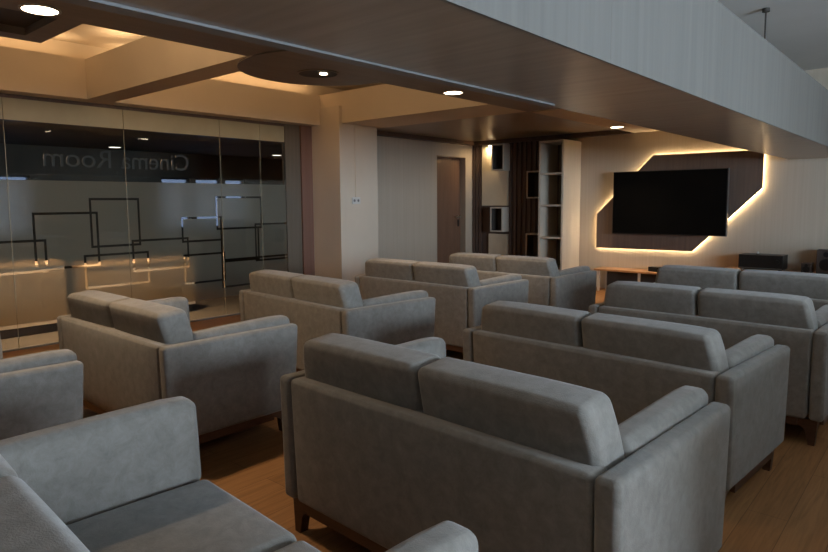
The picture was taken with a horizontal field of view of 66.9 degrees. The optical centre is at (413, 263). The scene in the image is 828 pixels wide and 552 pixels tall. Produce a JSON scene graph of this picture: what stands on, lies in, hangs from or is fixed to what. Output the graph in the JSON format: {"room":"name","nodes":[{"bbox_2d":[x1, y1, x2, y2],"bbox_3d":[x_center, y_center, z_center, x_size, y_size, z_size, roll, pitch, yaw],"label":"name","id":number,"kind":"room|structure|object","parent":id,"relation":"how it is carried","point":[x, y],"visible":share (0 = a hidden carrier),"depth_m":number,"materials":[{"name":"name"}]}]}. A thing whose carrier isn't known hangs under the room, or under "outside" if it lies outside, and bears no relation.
{"room":"home cinema room","nodes":[
{"label":"home cinema room","id":0,"kind":"room"},
{"bbox_2d":[0,97,281,158],"bbox_3d":[-4.347,-1.889,8.523,4.380,0.300,11.400,5,8,41],"label":"ceiling","id":1,"kind":"structure","parent":0,"point":[21,132],"depth_m":9.23,"materials":[{"name":"black paint"}]},
{"bbox_2d":[0,46,319,125],"bbox_3d":[-3.838,-1.739,5.564,0.270,0.380,7.600,5,8,41],"label":"ceiling beam","id":2,"kind":"structure","parent":1,"relation":"attached to","point":[22,72],"depth_m":6.79,"materials":[{"name":"beige paint"}]},
{"bbox_2d":[0,93,283,126],"bbox_3d":[-3.474,-1.590,6.135,0.032,0.034,5.410,5,8,41],"label":"trim","id":3,"kind":"structure","parent":2,"relation":"attached to","point":[1,94],"depth_m":6.64,"materials":[{"name":"brown wood"}]},
{"bbox_2d":[0,143,284,271],"bbox_3d":[-5.936,-0.871,10.018,0.150,2.600,11.400,5,8,41],"label":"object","id":4,"kind":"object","parent":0,"point":[21,159],"depth_m":11.01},
{"bbox_2d":[0,175,28,179],"bbox_3d":[-6.483,-0.868,9.377,0.060,0.930,1.320,5,8,41],"label":"window","id":5,"kind":"structure","parent":4,"relation":"in","point":[2,177],"depth_m":9.68,"materials":[{"name":"white glass"}]},
{"bbox_2d":[161,177,189,228],"bbox_3d":[-4.464,-1.123,11.689,0.060,0.950,0.560,5,8,41],"label":"window","id":6,"kind":"structure","parent":4,"relation":"in","point":[163,180],"depth_m":11.70,"materials":[{"name":"white glass"}]},
{"bbox_2d":[195,178,220,226],"bbox_3d":[-4.025,-1.176,12.192,0.060,0.950,0.540,5,8,41],"label":"window","id":7,"kind":"structure","parent":4,"relation":"in","point":[197,180],"depth_m":12.27,"materials":[{"name":"white glass"}]},
{"bbox_2d":[225,179,243,197],"bbox_3d":[-3.638,-1.222,12.636,0.060,0.950,0.440,5,8,41],"label":"window","id":8,"kind":"structure","parent":4,"relation":"in","point":[227,181],"depth_m":12.61,"materials":[{"name":"white glass"}]},
{"bbox_2d":[0,36,346,95],"bbox_3d":[-2.537,-1.796,4.989,3.120,0.570,8.450,5,8,41],"label":"cove","id":9,"kind":"object","parent":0,"point":[51,46],"depth_m":6.39,"materials":[{"name":"beige paint"}]},
{"bbox_2d":[312,105,377,281],"bbox_3d":[-0.976,-0.781,8.670,0.650,2.620,0.695,5,8,41],"label":"wall pillar","id":10,"kind":"structure","parent":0,"point":[345,232],"depth_m":8.39,"materials":[{"name":"paint"}]},
{"bbox_2d":[299,125,314,275],"bbox_3d":[-1.472,-0.653,8.530,0.100,2.400,0.185,5,8,41],"label":"trim","id":11,"kind":"structure","parent":10,"relation":"attached to","point":[305,132],"depth_m":8.47,"materials":[{"name":"brown wood"}]},
{"bbox_2d":[352,126,359,203],"bbox_3d":[-0.777,-1.310,8.344,0.015,1.025,0.150,5,8,41],"label":"wall socket","id":12,"kind":"object","parent":10,"relation":"attached to","point":[355,200],"visible":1,"depth_m":8.35,"materials":[{"name":"white plastic"}]},
{"bbox_2d":[1,272,827,551],"bbox_3d":[0.201,0.955,4.853,16.320,0.104,11.800,5,8,41],"label":"floor","id":13,"kind":"structure","parent":0,"point":[783,508],"depth_m":3.08,"materials":[{"name":"brown wood"}]},
{"bbox_2d":[0,260,63,338],"bbox_3d":[-4.430,0.403,6.454,0.450,0.750,1.440,5,8,41],"label":"base cabinet","id":14,"kind":"object","parent":13,"relation":"on","point":[6,332],"visible":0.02,"depth_m":6.61,"materials":[{"name":"laminate"}]},
{"bbox_2d":[0,336,82,439],"bbox_3d":[-2.341,0.679,3.091,1.458,0.836,0.880,5,8,42],"label":"sofa","id":15,"kind":"object","parent":13,"relation":"on","point":[40,390],"visible":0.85,"depth_m":2.78,"materials":[{"name":"grey fabric"}]},
{"bbox_2d":[0,336,2,358],"bbox_3d":[-2.727,0.502,3.551,0.106,0.310,0.669,5,8,42],"label":"cushion","id":16,"kind":"object","parent":15,"relation":"on","point":[1,353],"depth_m":3.77,"materials":[{"name":"grey fabric"}]},
{"bbox_2d":[0,349,76,372],"bbox_3d":[-1.827,0.576,2.747,0.106,0.310,0.669,5,8,42],"label":"armrest","id":17,"kind":"object","parent":15,"relation":"on","point":[45,358],"depth_m":2.82,"materials":[{"name":"grey fabric"}]},
{"bbox_2d":[2,312,239,352],"bbox_3d":[-3.455,0.776,6.368,0.060,0.012,5.410,5,8,41],"label":"trim","id":18,"kind":"structure","parent":13,"relation":"on","point":[195,320],"depth_m":6.19,"materials":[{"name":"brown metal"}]},
{"bbox_2d":[0,97,18,350],"bbox_3d":[-4.149,-0.318,5.466,0.018,2.353,1.099,5,8,41],"label":"glass panel","id":19,"kind":"object","parent":18,"relation":"on","point":[8,316],"visible":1,"depth_m":5.88,"materials":[{"name":"clear glass"}]},
{"bbox_2d":[2,97,131,342],"bbox_3d":[-3.428,-0.406,6.294,0.020,2.353,1.107,5,8,41],"label":"glass panel","id":20,"kind":"object","parent":18,"relation":"on","point":[39,297],"visible":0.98,"depth_m":6.23,"materials":[{"name":"clear glass"}]},
{"bbox_2d":[121,110,225,320],"bbox_3d":[-2.703,-0.493,7.125,0.020,2.353,1.174,5,8,41],"label":"glass panel","id":21,"kind":"object","parent":18,"relation":"on","point":[162,206],"visible":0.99,"depth_m":7.10,"materials":[{"name":"clear glass"}]},
{"bbox_2d":[219,120,262,313],"bbox_3d":[-2.130,-0.562,7.778,0.018,2.353,0.572,5,8,41],"label":"glass panel","id":22,"kind":"object","parent":18,"relation":"on","point":[236,212],"visible":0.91,"depth_m":7.76,"materials":[{"name":"clear glass"}]},
{"bbox_2d":[259,124,287,271],"bbox_3d":[-1.817,-0.600,8.137,0.018,2.353,0.387,5,8,41],"label":"glass panel","id":23,"kind":"object","parent":18,"relation":"on","point":[273,197],"visible":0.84,"depth_m":8.13,"materials":[{"name":"clear glass"}]},
{"bbox_2d":[72,257,195,311],"bbox_3d":[-3.384,0.306,7.655,0.450,0.690,1.310,5,8,41],"label":"base cabinet","id":24,"kind":"object","parent":13,"relation":"on","point":[85,265],"visible":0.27,"depth_m":7.47,"materials":[{"name":"laminate"}]},
{"bbox_2d":[57,290,296,443],"bbox_3d":[-1.515,0.591,3.982,1.449,0.826,0.874,5,8,41],"label":"sofa","id":25,"kind":"object","parent":13,"relation":"on","point":[131,351],"visible":0.88,"depth_m":3.52,"materials":[{"name":"grey fabric"}]},
{"bbox_2d":[68,290,129,327],"bbox_3d":[-1.951,0.368,3.952,0.642,0.371,0.229,5,8,41],"label":"cushion","id":26,"kind":"object","parent":25,"relation":"on","point":[90,308],"depth_m":3.83,"materials":[{"name":"grey fabric"}]},
{"bbox_2d":[109,298,192,343],"bbox_3d":[-1.466,0.406,3.531,0.642,0.371,0.229,5,8,41],"label":"cushion","id":27,"kind":"object","parent":25,"relation":"on","point":[148,322],"depth_m":3.37,"materials":[{"name":"grey fabric"}]},
{"bbox_2d":[149,297,189,322],"bbox_3d":[-1.906,0.416,4.435,0.106,0.306,0.665,5,8,41],"label":"cushion","id":28,"kind":"object","parent":25,"relation":"on","point":[179,302],"depth_m":4.57,"materials":[{"name":"grey fabric"}]},
{"bbox_2d":[193,315,289,339],"bbox_3d":[-1.000,0.488,3.648,0.106,0.306,0.665,5,8,41],"label":"armrest","id":29,"kind":"object","parent":25,"relation":"on","point":[277,320],"depth_m":3.60,"materials":[{"name":"grey fabric"}]},
{"bbox_2d":[0,396,477,551],"bbox_3d":[-0.622,0.817,1.475,1.485,0.858,0.874,5,8,44],"label":"sofa","id":30,"kind":"object","parent":13,"relation":"on","point":[127,479],"visible":1,"depth_m":1.85,"materials":[{"name":"grey fabric"}]},
{"bbox_2d":[0,454,17,477],"bbox_3d":[-1.064,0.583,1.475,0.658,0.385,0.229,5,8,44],"label":"cushion","id":31,"kind":"object","parent":30,"relation":"on","point":[5,469],"depth_m":1.27,"materials":[{"name":"grey fabric"}]},
{"bbox_2d":[0,476,89,551],"bbox_3d":[-0.593,0.625,1.015,0.658,0.385,0.229,5,8,44],"label":"cushion","id":32,"kind":"object","parent":30,"relation":"on","point":[27,523],"depth_m":1.04,"materials":[{"name":"grey fabric"}]},
{"bbox_2d":[0,396,200,524],"bbox_3d":[-0.995,0.634,1.960,0.108,0.318,0.665,5,8,44],"label":"armrest","id":33,"kind":"object","parent":30,"relation":"on","point":[84,468],"depth_m":1.94,"materials":[{"name":"grey fabric"}]},
{"bbox_2d":[66,480,296,551],"bbox_3d":[-0.739,0.847,1.759,0.552,0.169,0.639,5,8,44],"label":"seat cushion","id":34,"kind":"object","parent":30,"relation":"on","point":[166,515],"depth_m":1.83,"materials":[{"name":"grey fabric"}]},
{"bbox_2d":[274,541,320,551],"bbox_3d":[-0.340,0.883,1.370,0.552,0.169,0.639,5,8,44],"label":"seat cushion","id":35,"kind":"object","parent":30,"relation":"on","point":[286,546],"depth_m":1.71,"materials":[{"name":"grey fabric"}]},
{"bbox_2d":[385,521,477,551],"bbox_3d":[-0.116,0.714,1.101,0.108,0.318,0.665,5,8,44],"label":"armrest","id":36,"kind":"object","parent":30,"relation":"on","point":[445,536],"depth_m":1.24,"materials":[{"name":"grey fabric"}]},
{"bbox_2d":[282,124,302,273],"bbox_3d":[-1.622,-0.637,8.381,0.070,2.400,0.240,5,8,41],"label":"trim","id":37,"kind":"structure","parent":13,"relation":"on","point":[290,146],"depth_m":8.33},
{"bbox_2d":[239,269,434,371],"bbox_3d":[-0.632,0.477,4.990,0.883,0.839,1.446,-6,8,-44],"label":"sofa","id":38,"kind":"object","parent":13,"relation":"on","point":[319,306],"visible":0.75,"depth_m":4.52,"materials":[{"name":"grey fabric"}]},
{"bbox_2d":[249,269,303,297],"bbox_3d":[-1.069,0.248,4.991,0.231,0.377,0.640,-6,8,-44],"label":"cushion","id":39,"kind":"object","parent":38,"relation":"on","point":[267,283],"depth_m":4.87,"materials":[{"name":"grey fabric"}]},
{"bbox_2d":[292,275,362,308],"bbox_3d":[-0.619,0.290,4.534,0.231,0.377,0.640,-6,8,-44],"label":"cushion","id":40,"kind":"object","parent":38,"relation":"on","point":[325,292],"depth_m":4.38,"materials":[{"name":"grey fabric"}]},
{"bbox_2d":[362,290,427,306],"bbox_3d":[-0.143,0.376,4.619,0.671,0.310,0.105,-6,8,-44],"label":"armrest","id":41,"kind":"object","parent":38,"relation":"on","point":[417,294],"depth_m":4.56,"materials":[{"name":"grey fabric"}]},
{"bbox_2d":[355,258,528,352],"bbox_3d":[0.248,0.372,5.978,1.459,0.840,0.877,5,8,42],"label":"sofa","id":42,"kind":"object","parent":13,"relation":"on","point":[458,292],"visible":0.58,"depth_m":5.44,"materials":[{"name":"grey fabric"}]},
{"bbox_2d":[365,258,419,280],"bbox_3d":[-0.190,0.145,5.955,0.646,0.377,0.230,5,8,42],"label":"cushion","id":43,"kind":"object","parent":42,"relation":"on","point":[376,269],"depth_m":5.84,"materials":[{"name":"grey fabric"}]},
{"bbox_2d":[413,261,480,286],"bbox_3d":[0.292,0.185,5.523,0.646,0.377,0.230,5,8,42],"label":"cushion","id":44,"kind":"object","parent":42,"relation":"on","point":[436,274],"depth_m":5.40,"materials":[{"name":"grey fabric"}]},
{"bbox_2d":[479,274,521,285],"bbox_3d":[0.762,0.269,5.634,0.106,0.311,0.667,5,8,42],"label":"cushion","id":45,"kind":"object","parent":42,"relation":"on","point":[510,277],"depth_m":5.58,"materials":[{"name":"grey fabric"}]},
{"bbox_2d":[280,333,730,551],"bbox_3d":[0.287,0.721,2.426,1.491,0.850,0.899,5,8,43],"label":"sofa","id":46,"kind":"object","parent":13,"relation":"on","point":[384,444],"visible":1,"depth_m":1.98,"materials":[{"name":"grey fabric"}]},
{"bbox_2d":[303,333,440,409],"bbox_3d":[-0.162,0.489,2.414,0.660,0.381,0.236,5,8,43],"label":"cushion","id":47,"kind":"object","parent":46,"relation":"on","point":[384,375],"depth_m":2.28,"materials":[{"name":"grey fabric"}]},
{"bbox_2d":[396,337,445,358],"bbox_3d":[-0.094,0.539,2.909,0.108,0.314,0.683,5,8,43],"label":"armrest","id":48,"kind":"object","parent":46,"relation":"on","point":[434,345],"depth_m":3.02,"materials":[{"name":"grey fabric"}]},
{"bbox_2d":[418,357,624,469],"bbox_3d":[0.318,0.531,1.959,0.660,0.381,0.236,5,8,43],"label":"cushion","id":49,"kind":"object","parent":46,"relation":"on","point":[567,424],"depth_m":1.82,"materials":[{"name":"grey fabric"}]},
{"bbox_2d":[618,385,707,457],"bbox_3d":[0.802,0.617,2.059,0.108,0.314,0.683,5,8,43],"label":"armrest","id":50,"kind":"object","parent":46,"relation":"on","point":[654,421],"depth_m":1.98,"materials":[{"name":"grey fabric"}]},
{"bbox_2d":[449,252,596,311],"bbox_3d":[1.103,0.296,6.751,1.450,0.827,0.880,5,8,42],"label":"sofa","id":51,"kind":"object","parent":13,"relation":"on","point":[574,288],"visible":0.49,"depth_m":6.23,"materials":[{"name":"grey fabric"}]},
{"bbox_2d":[449,252,501,271],"bbox_3d":[0.666,0.072,6.725,0.642,0.371,0.231,5,8,42],"label":"cushion","id":52,"kind":"object","parent":51,"relation":"on","point":[482,262],"depth_m":6.57,"materials":[{"name":"grey fabric"}]},
{"bbox_2d":[496,255,558,276],"bbox_3d":[1.146,0.112,6.297,0.642,0.371,0.231,5,8,42],"label":"cushion","id":53,"kind":"object","parent":51,"relation":"on","point":[525,266],"depth_m":6.18,"materials":[{"name":"grey fabric"}]},
{"bbox_2d":[559,266,589,275],"bbox_3d":[1.616,0.194,6.410,0.106,0.306,0.669,5,8,42],"label":"cushion","id":54,"kind":"object","parent":51,"relation":"on","point":[578,269],"depth_m":6.36,"materials":[{"name":"grey fabric"}]},
{"bbox_2d":[538,139,580,270],"bbox_3d":[2.323,-0.784,10.020,0.426,2.312,0.578,5,8,41],"label":"bookcase","id":55,"kind":"object","parent":13,"relation":"on","point":[569,173],"visible":0.7,"depth_m":9.96,"materials":[{"name":"laminate"}]},
{"bbox_2d":[594,267,656,290],"bbox_3d":[3.536,0.280,9.207,1.750,0.338,0.340,5,8,41],"label":"console table","id":56,"kind":"object","parent":13,"relation":"on","point":[612,274],"visible":0.36,"depth_m":9.56,"materials":[{"name":"brown wood"}]},
{"bbox_2d":[648,266,659,271],"bbox_3d":[3.531,0.077,9.190,0.150,0.070,0.120,5,8,41],"label":"media box","id":57,"kind":"object","parent":56,"relation":"on","point":[650,268],"visible":0.74,"depth_m":9.15,"materials":[{"name":"black plastic"}]},
{"bbox_2d":[463,300,789,498],"bbox_3d":[1.106,0.632,3.443,0.868,0.814,1.487,-6,8,-45],"label":"sofa","id":58,"kind":"object","parent":13,"relation":"on","point":[635,362],"visible":0.72,"depth_m":2.97,"materials":[{"name":"grey fabric"}]},
{"bbox_2d":[481,300,590,346],"bbox_3d":[0.667,0.409,3.451,0.227,0.365,0.658,-6,8,-45],"label":"cushion","id":59,"kind":"object","parent":58,"relation":"on","point":[541,324],"depth_m":3.33,"materials":[{"name":"grey fabric"}]},
{"bbox_2d":[581,313,728,373],"bbox_3d":[1.133,0.452,2.985,0.227,0.365,0.658,-6,8,-45],"label":"cushion","id":60,"kind":"object","parent":58,"relation":"on","point":[699,349],"depth_m":2.87,"materials":[{"name":"grey fabric"}]},
{"bbox_2d":[725,334,773,368],"bbox_3d":[1.609,0.535,3.063,0.660,0.301,0.108,-6,8,-45],"label":"armrest","id":61,"kind":"object","parent":58,"relation":"on","point":[751,347],"depth_m":3.00,"materials":[{"name":"grey fabric"}]},
{"bbox_2d":[589,281,827,445],"bbox_3d":[2.021,0.540,4.216,1.417,0.830,0.869,5,8,42],"label":"sofa","id":62,"kind":"object","parent":13,"relation":"on","point":[792,321],"visible":0.56,"depth_m":3.66,"materials":[{"name":"grey fabric"}]},
{"bbox_2d":[604,281,701,315],"bbox_3d":[1.591,0.316,4.194,0.628,0.372,0.228,5,8,42],"label":"cushion","id":63,"kind":"object","parent":62,"relation":"on","point":[643,297],"depth_m":4.08,"materials":[{"name":"grey fabric"}]},
{"bbox_2d":[697,288,817,330],"bbox_3d":[2.054,0.355,3.769,0.628,0.372,0.228,5,8,42],"label":"cushion","id":64,"kind":"object","parent":62,"relation":"on","point":[774,310],"depth_m":3.67,"materials":[{"name":"grey fabric"}]},
{"bbox_2d":[815,305,827,328],"bbox_3d":[2.517,0.438,3.876,0.103,0.307,0.661,5,8,42],"label":"armrest","id":65,"kind":"object","parent":62,"relation":"on","point":[822,313],"depth_m":3.73,"materials":[{"name":"grey fabric"}]},
{"bbox_2d":[654,265,827,310],"bbox_3d":[2.758,0.436,5.161,1.468,0.840,0.879,5,8,41],"label":"sofa","id":66,"kind":"object","parent":13,"relation":"on","point":[814,286],"visible":0.26,"depth_m":4.78,"materials":[{"name":"grey fabric"}]},
{"bbox_2d":[655,265,741,289],"bbox_3d":[2.318,0.209,5.133,0.650,0.377,0.230,5,8,41],"label":"cushion","id":67,"kind":"object","parent":66,"relation":"on","point":[703,277],"depth_m":5.01,"materials":[{"name":"grey fabric"}]},
{"bbox_2d":[739,269,827,299],"bbox_3d":[2.809,0.249,4.705,0.650,0.377,0.230,5,8,41],"label":"cushion","id":68,"kind":"object","parent":66,"relation":"on","point":[814,286],"depth_m":4.62,"materials":[{"name":"grey fabric"}]},
{"bbox_2d":[726,267,815,272],"bbox_3d":[4.825,0.327,8.060,1.540,0.455,0.400,5,8,41],"label":"base cabinet","id":69,"kind":"object","parent":13,"relation":"on","point":[726,267],"visible":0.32,"depth_m":8.16,"materials":[{"name":"brown wood"}]},
{"bbox_2d":[738,253,787,270],"bbox_3d":[4.578,-0.020,8.226,0.516,0.205,0.320,5,8,41],"label":"amplifier","id":70,"kind":"object","parent":69,"relation":"on","point":[779,262],"visible":0.92,"depth_m":8.12,"materials":[{"name":"black plastic"}]},
{"bbox_2d":[801,262,813,272],"bbox_3d":[4.978,0.049,7.928,0.115,0.122,0.175,5,8,41],"label":"loudspeaker","id":71,"kind":"object","parent":69,"relation":"on","point":[806,267],"visible":0.94,"depth_m":7.87,"materials":[{"name":"brown wood"}]},
{"bbox_2d":[816,249,827,273],"bbox_3d":[5.132,-0.028,7.785,0.200,0.300,0.175,5,8,41],"label":"loudspeaker","id":72,"kind":"object","parent":69,"relation":"on","point":[822,254],"visible":0.92,"depth_m":7.75,"materials":[{"name":"black plastic"}]},
{"bbox_2d":[377,136,472,261],"bbox_3d":[-0.035,-0.952,10.318,0.200,2.620,3.200,5,8,41],"label":"wall","id":73,"kind":"structure","parent":0,"point":[406,168],"depth_m":10.15,"materials":[{"name":"paint"}]},
{"bbox_2d":[319,84,525,128],"bbox_3d":[-0.047,-2.001,7.834,2.900,0.400,0.760,5,8,41],"label":"ceiling","id":74,"kind":"structure","parent":73,"relation":"attached to","point":[383,105],"depth_m":7.57,"materials":[{"name":"beige paint"}]},
{"bbox_2d":[377,130,473,145],"bbox_3d":[0.061,-2.034,10.100,0.100,0.065,2.990,5,8,41],"label":"trim","id":75,"kind":"structure","parent":73,"relation":"attached to","point":[379,133],"depth_m":10.13,"materials":[{"name":"brown wood"}]},
{"bbox_2d":[437,155,465,262],"bbox_3d":[0.597,-0.797,11.040,0.170,2.160,0.830,5,8,41],"label":"door","id":76,"kind":"structure","parent":73,"relation":"in","point":[451,170],"depth_m":11.12,"materials":[{"name":"brown wood"}]},
{"bbox_2d":[51,0,827,89],"bbox_3d":[1.784,-1.991,3.160,11.970,0.120,11.400,5,8,41],"label":"ceiling","id":77,"kind":"structure","parent":0,"point":[798,29],"depth_m":6.01,"materials":[{"name":"paint"}]},
{"bbox_2d":[0,0,555,111],"bbox_3d":[-0.669,-1.639,3.334,2.080,0.580,8.390,5,8,41],"label":"trim","id":78,"kind":"structure","parent":77,"relation":"attached to","point":[70,12],"depth_m":3.84,"materials":[{"name":"brown laminate"}]},
{"bbox_2d":[18,3,61,15],"bbox_3d":[-1.958,-1.330,3.281,0.198,0.008,0.198,5,8,41],"label":"recessed light","id":79,"kind":"object","parent":78,"relation":"attached to","point":[32,8],"visible":1,"depth_m":3.27,"materials":[{"name":"white plastic"}]},
{"bbox_2d":[0,7,81,42],"bbox_3d":[-2.549,-1.359,3.277,0.650,0.060,1.295,5,8,41],"label":"trim","id":80,"kind":"structure","parent":78,"relation":"attached to","point":[14,24],"depth_m":3.67,"materials":[{"name":"brown laminate"}]},
{"bbox_2d":[85,36,246,101],"bbox_3d":[-2.095,-1.727,5.322,2.680,0.380,0.260,5,8,41],"label":"ceiling beam","id":81,"kind":"structure","parent":78,"relation":"attached to","point":[145,65],"depth_m":5.31,"materials":[{"name":"beige paint"}]},
{"bbox_2d":[237,50,401,85],"bbox_3d":[-0.688,-1.520,4.809,1.290,0.070,1.290,5,8,41],"label":"trim","id":82,"kind":"structure","parent":78,"relation":"attached to","point":[282,66],"depth_m":4.79,"materials":[{"name":"brown laminate"}]},
{"bbox_2d":[297,69,338,77],"bbox_3d":[-0.752,-1.490,4.921,0.330,0.010,0.330,5,8,41],"label":"light","id":83,"kind":"object","parent":82,"relation":"attached to","point":[310,73],"visible":1,"depth_m":4.91,"materials":[{"name":"black metal"}]},
{"bbox_2d":[443,90,463,94],"bbox_3d":[0.367,-1.604,5.876,0.198,0.008,0.198,5,8,41],"label":"recessed light","id":84,"kind":"object","parent":78,"relation":"attached to","point":[451,92],"visible":1,"depth_m":5.86,"materials":[{"name":"white plastic"}]},
{"bbox_2d":[717,0,789,10],"bbox_3d":[4.337,-1.888,2.852,7.400,0.100,1.070,5,8,41],"label":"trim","id":85,"kind":"structure","parent":77,"relation":"attached to","point":[732,5],"depth_m":4.88,"materials":[{"name":"paint"}]},
{"bbox_2d":[762,7,769,38],"bbox_3d":[3.003,-1.884,5.369,0.060,0.587,0.060,5,8,41],"label":"suspension rod","id":86,"kind":"object","parent":77,"relation":"hanging from","point":[766,10],"visible":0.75,"depth_m":5.34,"materials":[{"name":"grey metal"}]},
{"bbox_2d":[57,0,827,158],"bbox_3d":[1.386,-1.137,3.597,0.699,0.530,11.400,5,8,41],"label":"ceiling","id":87,"kind":"structure","parent":0,"point":[695,69],"depth_m":2.48,"materials":[{"name":"brown wood"}]},
{"bbox_2d":[377,111,617,141],"bbox_3d":[1.159,-2.043,9.286,3.220,0.100,3.010,5,8,41],"label":"ceiling","id":88,"kind":"structure","parent":0,"point":[521,124],"depth_m":9.13,"materials":[{"name":"brown wood"}]},
{"bbox_2d":[566,68,827,287],"bbox_3d":[5.561,-0.993,7.658,12.120,3.150,0.150,5,8,41],"label":"wall","id":89,"kind":"structure","parent":0,"point":[788,216],"depth_m":8.65,"materials":[{"name":"paint"}]},
{"bbox_2d":[482,143,508,254],"bbox_3d":[1.437,-0.925,11.103,0.540,2.350,0.045,5,8,41],"label":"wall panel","id":90,"kind":"structure","parent":89,"relation":"attached to","point":[495,184],"depth_m":11.06,"materials":[{"name":"beige paint"}]},
{"bbox_2d":[490,207,508,231],"bbox_3d":[1.487,-0.773,10.911,0.255,0.425,0.199,5,8,41],"label":"wall box","id":91,"kind":"object","parent":89,"relation":"attached to","point":[499,216],"visible":1,"depth_m":10.90,"materials":[{"name":"laminate"}]},
{"bbox_2d":[492,143,509,170],"bbox_3d":[1.495,-1.829,10.793,0.245,0.450,0.199,5,8,41],"label":"wall box","id":92,"kind":"object","parent":89,"relation":"attached to","point":[500,152],"visible":1,"depth_m":10.79,"materials":[{"name":"laminate"}]},
{"bbox_2d":[473,139,558,263],"bbox_3d":[1.722,-0.897,10.884,1.720,2.375,0.055,5,8,41],"label":"trim","id":93,"kind":"structure","parent":89,"relation":"attached to","point":[524,156],"depth_m":10.82,"materials":[{"name":"brown wood"}]},
{"bbox_2d":[525,233,537,256],"bbox_3d":[2.047,-0.289,10.477,0.285,0.440,0.224,5,8,41],"label":"wall box","id":94,"kind":"object","parent":89,"relation":"attached to","point":[531,245],"visible":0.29,"depth_m":10.56,"materials":[{"name":"laminate"}]},
{"bbox_2d":[526,171,538,197],"bbox_3d":[2.041,-1.309,10.374,0.280,0.450,0.224,5,8,41],"label":"wall box","id":95,"kind":"object","parent":89,"relation":"attached to","point":[532,177],"visible":0.52,"depth_m":10.45,"materials":[{"name":"laminate"}]},
{"bbox_2d":[471,130,633,145],"bbox_3d":[2.156,-2.072,10.337,2.950,0.065,0.120,5,8,41],"label":"trim","id":96,"kind":"structure","parent":89,"relation":"attached to","point":[609,132],"depth_m":10.14,"materials":[{"name":"brown wood"}]},
{"bbox_2d":[532,108,658,132],"bbox_3d":[3.092,-1.903,7.613,2.020,0.235,3.010,5,8,41],"label":"ceiling","id":97,"kind":"structure","parent":89,"relation":"attached to","point":[557,112],"depth_m":7.82,"materials":[{"name":"brown wood"}]},
{"bbox_2d":[596,150,763,250],"bbox_3d":[3.763,-0.884,9.095,2.310,1.397,0.064,5,8,41],"label":"accent panel","id":98,"kind":"object","parent":89,"relation":"attached to","point":[746,167],"visible":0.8,"depth_m":8.91,"materials":[{"name":"brown wood"}]},
{"bbox_2d":[612,168,729,236],"bbox_3d":[3.671,-0.880,9.033,1.611,0.924,0.150,5,8,41],"label":"television","id":99,"kind":"object","parent":98,"relation":"attached to","point":[689,202],"visible":1,"depth_m":8.93,"materials":[{"name":"black plastic"}]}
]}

